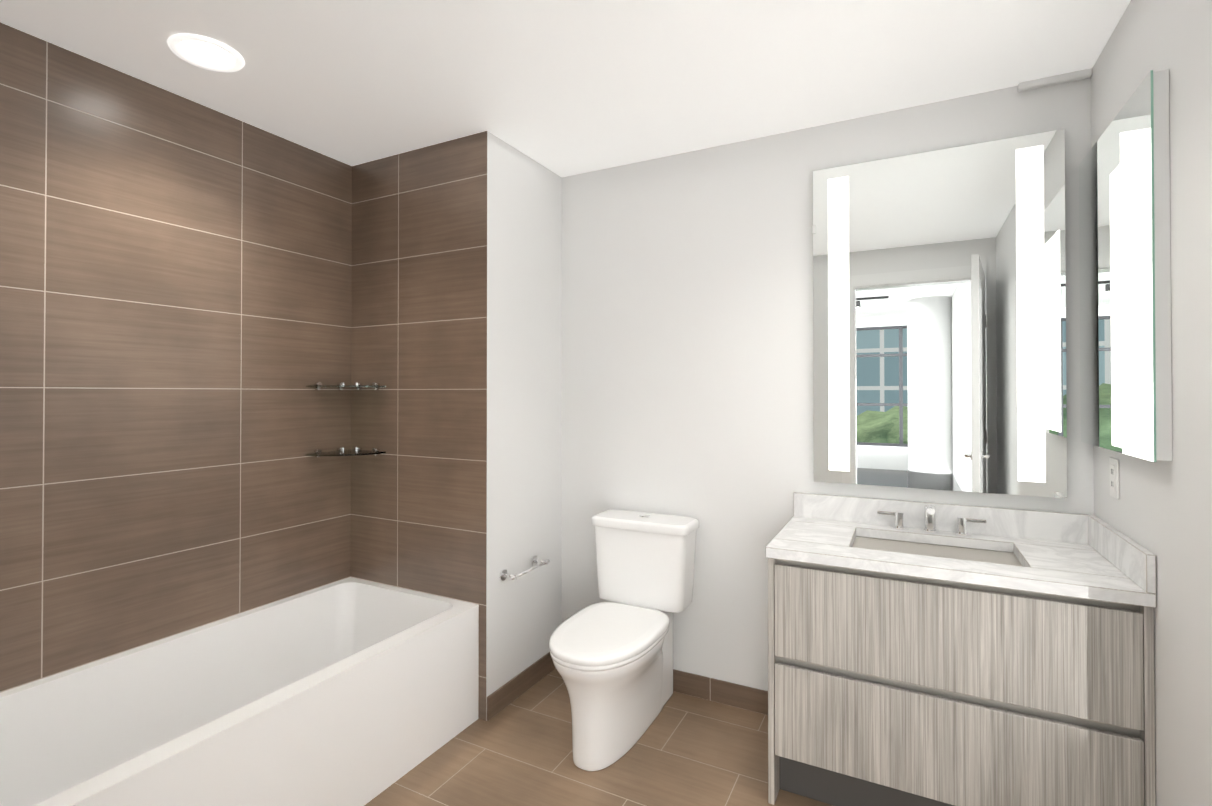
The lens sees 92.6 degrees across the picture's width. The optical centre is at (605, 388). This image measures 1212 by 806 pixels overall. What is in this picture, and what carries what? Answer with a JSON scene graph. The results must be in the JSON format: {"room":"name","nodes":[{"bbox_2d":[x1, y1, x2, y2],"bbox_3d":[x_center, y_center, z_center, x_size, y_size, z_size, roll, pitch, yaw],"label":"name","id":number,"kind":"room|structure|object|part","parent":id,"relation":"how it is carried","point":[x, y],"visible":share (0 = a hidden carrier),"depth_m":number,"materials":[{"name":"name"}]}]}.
{"room":"bathroom","nodes":[
{"label":"bathroom","id":0,"kind":"room"},
{"bbox_2d":[0,23,351,692],"bbox_3d":[-1.595,0.153,2.287,0.100,2.500,2.700,0,-1,27],"label":"wall","id":1,"kind":"structure","parent":0,"point":[175,300],"depth_m":2.10,"materials":[{"name":"brown tile"}]},
{"bbox_2d":[306,447,385,456],"bbox_3d":[-1.198,0.300,2.675,0.241,0.037,0.241,0,-1,27],"label":"glass shelf","id":2,"kind":"object","parent":1,"relation":"attached to","point":[341,451],"visible":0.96,"depth_m":2.68,"materials":[{"name":"clear glass"}]},
{"bbox_2d":[307,382,385,389],"bbox_3d":[-1.198,-0.010,2.677,0.241,0.037,0.241,0,-1,27],"label":"glass shelf","id":3,"kind":"object","parent":1,"relation":"attached to","point":[360,386],"visible":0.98,"depth_m":2.74,"materials":[{"name":"clear glass"}]},
{"bbox_2d":[350,131,561,720],"bbox_3d":[-0.717,0.159,2.958,0.840,2.500,0.700,0,-1,27],"label":"wall","id":4,"kind":"structure","parent":0,"point":[456,351],"depth_m":2.64,"materials":[{"name":"white paint"}]},
{"bbox_2d":[499,556,549,580],"bbox_3d":[-0.364,0.821,2.634,0.078,0.048,0.300,0,-1,27],"label":"toilet paper holder","id":5,"kind":"object","parent":4,"relation":"attached to","point":[504,574],"visible":1,"depth_m":2.58,"materials":[{"name":"silver metal"}]},
{"bbox_2d":[487,652,767,720],"bbox_3d":[0.146,1.354,2.443,1.154,0.100,0.599,0,-1,27],"label":"baseboard","id":6,"kind":"structure","parent":4,"relation":"attached to","point":[686,683],"depth_m":2.59,"materials":[{"name":"brown tile"}]},
{"bbox_2d":[0,0,1130,176],"bbox_3d":[-0.224,-1.153,1.587,3.190,0.100,2.700,0,-1,27],"label":"ceiling","id":7,"kind":"structure","parent":0,"point":[562,88],"depth_m":1.95,"materials":[{"name":"white paint"}]},
{"bbox_2d":[167,33,244,71],"bbox_3d":[-1.310,-1.097,1.902,0.210,0.006,0.210,0,-1,27],"label":"recessed light","id":8,"kind":"object","parent":7,"relation":"in","point":[204,52],"visible":1,"depth_m":1.90,"materials":[{"name":"white"}]},
{"bbox_2d":[364,668,832,805],"bbox_3d":[-0.224,1.447,1.564,3.190,0.100,2.700,0,-1,27],"label":"floor","id":9,"kind":"structure","parent":0,"point":[686,750],"depth_m":2.15,"materials":[{"name":"brown tile"}]},
{"bbox_2d":[0,577,478,805],"bbox_3d":[-1.282,1.158,1.902,0.798,0.484,1.676,0,-1,27],"label":"bathtub","id":10,"kind":"object","parent":9,"relation":"on","point":[350,691],"visible":1,"depth_m":1.96,"materials":[{"name":"white ceramic"}]},
{"bbox_2d":[549,509,698,770],"bbox_3d":[0.051,0.990,2.389,0.468,0.827,0.760,0,-1,27],"label":"toilet","id":11,"kind":"object","parent":9,"relation":"on","point":[613,661],"visible":1,"depth_m":2.37,"materials":[{"name":"white ceramic"}]},
{"bbox_2d":[765,492,1155,805],"bbox_3d":[1.106,0.911,1.965,0.992,0.979,0.566,0,-1,27],"label":"bathroom vanity","id":12,"kind":"object","parent":9,"relation":"on","point":[920,653],"visible":1,"depth_m":1.75,"materials":[{"name":"grey wood"}]},
{"bbox_2d":[562,77,1093,690],"bbox_3d":[0.783,0.155,2.494,2.250,2.500,0.140,0,-1,27],"label":"wall","id":13,"kind":"structure","parent":0,"point":[686,333],"depth_m":2.41,"materials":[{"name":"white paint"}]},
{"bbox_3d":[1.229,-0.258,2.210,0.834,1.280,0.039,0,-1,27],"label":"mirror back","id":14,"kind":"part","parent":13,"relation":"part of","materials":[{"name":"silver metal"}]},
{"bbox_2d":[1017,68,1091,91],"bbox_3d":[1.579,-1.085,2.042,0.210,0.028,0.028,0,-1,27],"label":"trim","id":15,"kind":"structure","parent":13,"relation":"attached to","point":[1055,80],"depth_m":2.03,"materials":[{"name":"white paint"}]},
{"bbox_2d":[1091,0,1211,805],"bbox_3d":[-0.488,-0.012,-2.286,0.100,2.750,9.600,0,-1,27],"label":"wall","id":16,"kind":"structure","parent":0,"point":[1161,510],"depth_m":1.36,"materials":[{"name":"white paint"}]},
{"bbox_2d":[1109,457,1118,498],"bbox_3d":[1.564,0.277,1.783,0.009,0.120,0.074,0,-1,27],"label":"electrical outlet plate","id":17,"kind":"object","parent":16,"relation":"attached to","point":[1114,476],"visible":0.96,"depth_m":1.77,"materials":[{"name":"white plastic"}]},
{"bbox_2d":[1079,69,1171,461],"bbox_3d":[1.505,-0.297,1.705,0.036,0.960,0.667,0,-1,27],"label":"mirror","id":18,"kind":"object","parent":16,"relation":"attached to","point":[1125,296],"visible":1,"depth_m":1.56,"materials":[{"name":"silver mirror"}]}
]}

